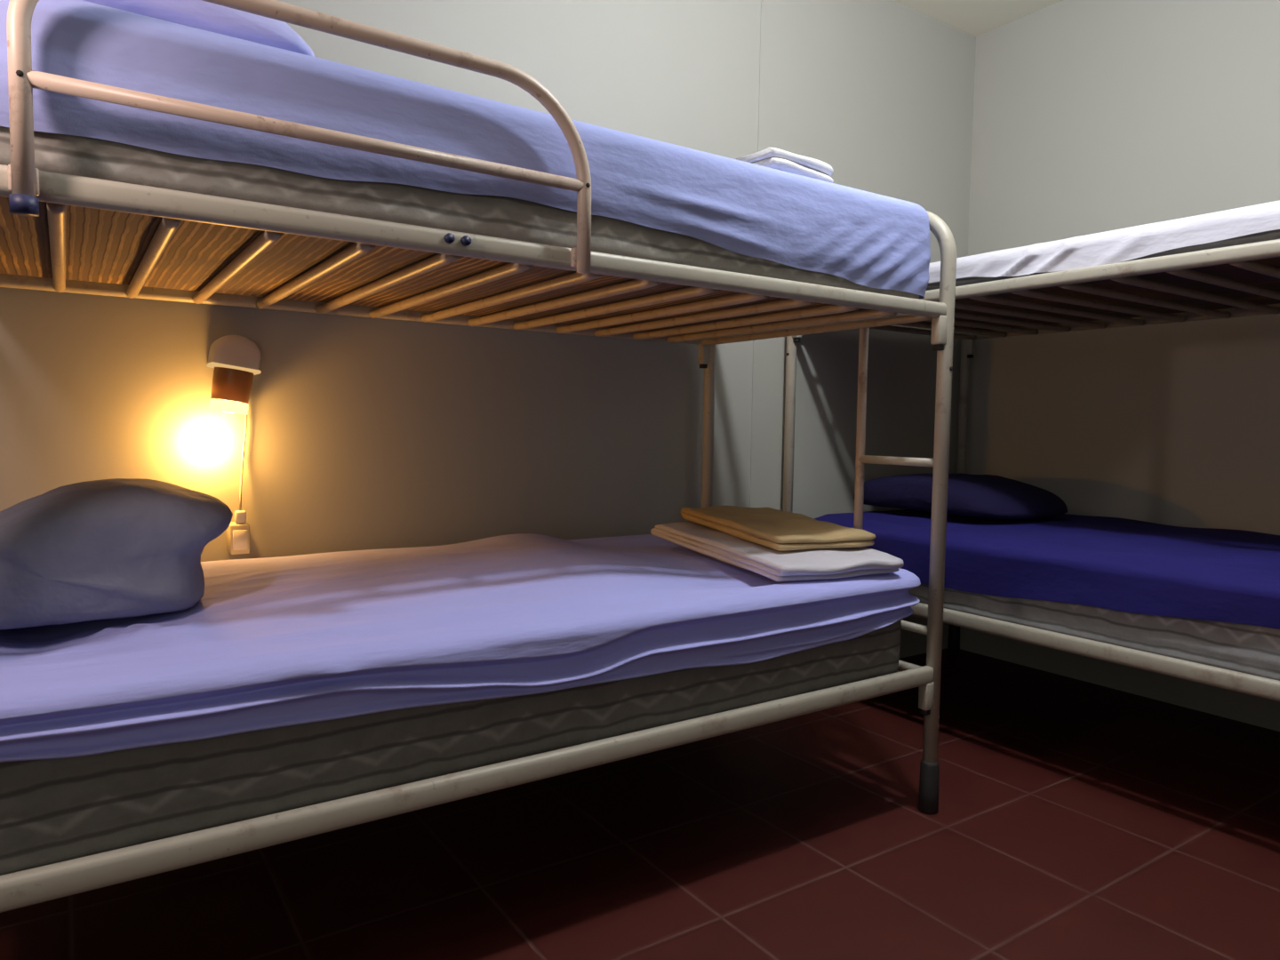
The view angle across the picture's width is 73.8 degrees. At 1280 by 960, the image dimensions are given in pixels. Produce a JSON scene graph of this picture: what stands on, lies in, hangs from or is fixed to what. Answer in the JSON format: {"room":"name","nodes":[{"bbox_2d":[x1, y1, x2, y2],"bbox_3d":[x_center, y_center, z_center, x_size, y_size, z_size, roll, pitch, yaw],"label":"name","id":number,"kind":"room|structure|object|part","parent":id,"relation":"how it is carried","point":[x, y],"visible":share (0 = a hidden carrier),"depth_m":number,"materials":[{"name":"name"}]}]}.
{"room":"dormitory","nodes":[
{"label":"dormitory","id":0,"kind":"room"},
{"bbox_2d":[0,0,975,658],"bbox_3d":[-0.876,-0.530,2.332,5.578,2.735,0.100,-2,4,-34],"label":"wall","id":1,"kind":"structure","parent":0,"point":[363,433],"depth_m":2.67,"materials":[{"name":"white paint"}]},
{"bbox_2d":[206,335,261,523],"bbox_3d":[-1.019,-0.126,2.148,0.119,0.474,0.094,-2,4,-34],"label":"wall lamp","id":2,"kind":"object","parent":1,"relation":"attached to","point":[235,359],"visible":1,"depth_m":2.11,"materials":[{"name":"white plastic"}]},
{"bbox_3d":[-1.021,-0.237,2.136,0.098,0.090,0.091,-2,4,-34],"label":"lamp shade","id":3,"kind":"part","parent":2,"relation":"part of","materials":[{"name":"brown"}]},
{"bbox_3d":[-1.019,-0.105,2.179,0.015,0.368,0.051,1,4,-1],"label":"cord","id":4,"kind":"part","parent":2,"relation":"part of","materials":[{"name":"beige plastic"}]},
{"bbox_2d":[226,521,249,554],"bbox_3d":[-1.027,0.148,2.180,0.046,0.076,0.065,-2,4,-34],"label":"electrical outlet","id":5,"kind":"object","parent":1,"relation":"attached to","point":[237,534],"visible":0.85,"depth_m":2.15,"materials":[{"name":"beige plastic"}]},
{"bbox_3d":[-1.010,0.151,2.155,0.034,0.050,0.004,-2,4,-34],"label":"plate","id":6,"kind":"part","parent":5,"relation":"part of","materials":[{"name":"white plastic"}]},
{"bbox_2d":[0,648,1279,959],"bbox_3d":[0.333,1.019,0.603,5.778,0.100,4.500,-2,4,-34],"label":"floor","id":7,"kind":"structure","parent":0,"point":[1076,819],"depth_m":1.98,"materials":[{"name":"tile"}]},
{"bbox_2d":[0,0,956,912],"bbox_3d":[-0.344,0.068,2.001,2.112,1.600,1.030,-2,4,-34],"label":"bunk bed","id":8,"kind":"object","parent":7,"relation":"on","point":[25,185],"visible":0.7,"depth_m":1.53,"materials":[{"name":"beige paint"}]},
{"bbox_3d":[-0.436,-0.525,1.291,0.839,0.328,0.025,-2,4,-34],"label":"guard rail","id":9,"kind":"part","parent":8,"relation":"part of","materials":[{"name":"white metal"}]},
{"bbox_3d":[-0.611,-0.461,2.373,2.039,0.039,0.028,-2,4,-34],"label":"rail","id":10,"kind":"part","parent":8,"relation":"part of","materials":[{"name":"beige paint"}]},
{"bbox_2d":[0,546,901,875],"bbox_3d":[-0.366,0.342,2.020,1.945,0.322,0.926,-2,4,-34],"label":"mattress","id":11,"kind":"object","parent":8,"relation":"on","point":[59,810],"visible":0.18,"depth_m":1.39,"materials":[{"name":"grey fabric"}]},
{"bbox_2d":[0,533,920,762],"bbox_3d":[-0.354,0.272,2.001,2.011,0.211,0.995,-2,4,-34],"label":"fitted sheet","id":12,"kind":"object","parent":11,"relation":"on","point":[353,636],"visible":0.76,"depth_m":1.53,"materials":[{"name":"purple fabric"}]},
{"bbox_2d":[0,478,232,629],"bbox_3d":[-1.099,0.120,1.512,0.668,0.236,0.480,-2,4,-34],"label":"pillow","id":13,"kind":"object","parent":12,"relation":"on","point":[113,548],"visible":1,"depth_m":1.40,"materials":[{"name":"blue fabric"}]},
{"bbox_2d":[650,521,903,581],"bbox_3d":[0.341,0.176,2.304,0.376,0.073,0.665,-1,4,-27],"label":"sheet","id":14,"kind":"object","parent":12,"relation":"on","point":[836,563],"visible":0.7,"depth_m":2.10,"materials":[{"name":"white fabric"}]},
{"bbox_2d":[680,505,875,551],"bbox_3d":[0.367,0.125,2.384,0.298,0.062,0.551,-1,4,-25],"label":"folded towel","id":15,"kind":"object","parent":14,"relation":"on","point":[772,528],"visible":1,"depth_m":2.27,"materials":[{"name":"fabric"}]},
{"bbox_2d":[0,126,919,334],"bbox_3d":[-0.341,-0.569,1.971,1.987,0.277,0.932,-2,4,-34],"label":"mattress","id":16,"kind":"object","parent":8,"relation":"on","point":[103,245],"visible":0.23,"depth_m":1.53,"materials":[{"name":"grey fabric"}]},
{"bbox_2d":[0,0,930,299],"bbox_3d":[-0.338,-0.591,1.965,2.010,0.256,0.966,-2,4,-34],"label":"fitted sheet","id":17,"kind":"object","parent":16,"relation":"on","point":[862,237],"visible":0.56,"depth_m":1.39,"materials":[{"name":"blue fabric"}]},
{"bbox_2d":[82,0,314,56],"bbox_3d":[-0.865,-0.772,1.531,0.491,0.149,0.600,-2,4,-34],"label":"pillow","id":18,"kind":"object","parent":17,"relation":"on","point":[200,14],"visible":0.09,"depth_m":1.32,"materials":[{"name":"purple fabric"}]},
{"bbox_2d":[735,147,833,183],"bbox_3d":[0.328,-0.746,2.075,0.231,0.048,0.210,-2,5,-38],"label":"folded towel","id":19,"kind":"object","parent":17,"relation":"on","point":[771,157],"visible":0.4,"depth_m":1.98,"materials":[{"name":"white fabric"}]},
{"bbox_3d":[-0.090,0.528,1.643,2.039,0.046,0.028,-2,4,-34],"label":"rail","id":20,"kind":"part","parent":8,"relation":"part of","materials":[{"name":"white metal"}]},
{"bbox_3d":[-0.077,-0.403,1.584,2.039,0.039,0.028,-2,4,-34],"label":"rail","id":21,"kind":"part","parent":8,"relation":"part of","materials":[{"name":"white metal"}]},
{"bbox_3d":[0.510,-0.455,2.554,0.024,0.024,0.932,-2,4,-34],"label":"rail","id":22,"kind":"part","parent":8,"relation":"part of","materials":[{"name":"beige paint"}]},
{"bbox_3d":[0.503,-0.007,2.583,0.038,1.450,0.993,-2,4,-34],"label":"frame","id":23,"kind":"part","parent":8,"relation":"part of","materials":[{"name":"beige paint"}]},
{"bbox_3d":[0.620,0.024,2.411,0.024,0.935,0.024,-2,4,-34],"label":"ladder rail","id":24,"kind":"part","parent":8,"relation":"part of","materials":[{"name":"white metal"}]},
{"bbox_3d":[0.496,0.478,2.614,0.024,0.024,0.932,-2,4,-34],"label":"rail","id":25,"kind":"part","parent":8,"relation":"part of","materials":[{"name":"white metal"}]},
{"bbox_2d":[782,239,1279,701],"bbox_3d":[1.580,0.004,2.685,1.112,1.696,2.112,-2,4,-34],"label":"bunk bed","id":26,"kind":"object","parent":7,"relation":"on","point":[1241,256],"visible":0.43,"depth_m":2.53,"materials":[{"name":"beige paint"}]},
{"bbox_3d":[1.005,-0.121,3.532,1.098,1.570,0.038,-2,4,-34],"label":"frame","id":27,"kind":"part","parent":26,"relation":"part of","materials":[{"name":"beige paint"}]},
{"bbox_3d":[1.012,-0.629,3.500,1.037,0.024,0.024,-2,4,-34],"label":"rail","id":28,"kind":"part","parent":26,"relation":"part of","materials":[{"name":"beige paint"}]},
{"bbox_2d":[908,525,1279,680],"bbox_3d":[1.579,0.303,2.702,1.022,0.258,1.974,-2,4,-34],"label":"mattress","id":29,"kind":"object","parent":26,"relation":"on","point":[1253,650],"visible":0.17,"depth_m":2.20,"materials":[{"name":"grey fabric"}]},
{"bbox_2d":[814,509,1279,629],"bbox_3d":[1.577,0.253,2.698,1.058,0.198,2.004,-2,4,-34],"label":"fitted sheet","id":30,"kind":"object","parent":29,"relation":"on","point":[1065,557],"visible":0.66,"depth_m":2.41,"materials":[{"name":"blue fabric"}]},
{"bbox_2d":[853,473,1067,519],"bbox_3d":[1.170,0.048,3.169,0.481,0.139,0.735,-2,4,-34],"label":"pillow","id":31,"kind":"object","parent":30,"relation":"on","point":[984,496],"visible":0.84,"depth_m":2.95,"materials":[{"name":"blue fabric"}]},
{"bbox_3d":[1.135,0.446,2.416,0.028,0.046,2.039,-2,4,-34],"label":"rail","id":32,"kind":"part","parent":26,"relation":"part of","materials":[{"name":"white metal"}]},
{"bbox_3d":[1.149,-0.555,2.352,0.028,0.039,2.039,-2,4,-34],"label":"rail","id":33,"kind":"part","parent":26,"relation":"part of","materials":[{"name":"white metal"}]},
{"bbox_2d":[921,229,1279,330],"bbox_3d":[1.593,-0.629,2.644,1.028,0.115,1.983,-2,4,-34],"label":"mattress","id":34,"kind":"object","parent":26,"relation":"on","point":[1228,271],"visible":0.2,"depth_m":2.56,"materials":[{"name":"grey fabric"}]},
{"bbox_2d":[928,200,1279,283],"bbox_3d":[1.586,-0.643,2.637,1.070,0.114,2.006,-2,4,-34],"label":"sheet","id":35,"kind":"object","parent":34,"relation":"on","point":[1127,244],"visible":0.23,"depth_m":2.22,"materials":[{"name":"white fabric"}]},
{"bbox_3d":[2.028,-0.580,2.944,0.028,0.039,2.039,-2,4,-34],"label":"rail","id":36,"kind":"part","parent":26,"relation":"part of","materials":[{"name":"white metal"}]},
{"bbox_2d":[893,0,1063,36],"bbox_3d":[0.374,-1.810,0.422,5.778,0.100,4.500,-2,4,-34],"label":"ceiling","id":37,"kind":"structure","parent":0,"point":[976,18],"depth_m":3.53,"materials":[{"name":"paint"}]},
{"bbox_2d":[960,0,1279,731],"bbox_3d":[2.679,-0.466,2.140,0.100,2.735,4.400,-2,4,-34],"label":"wall","id":38,"kind":"structure","parent":0,"point":[1091,116],"depth_m":3.24,"materials":[{"name":"white paint"}]}
]}

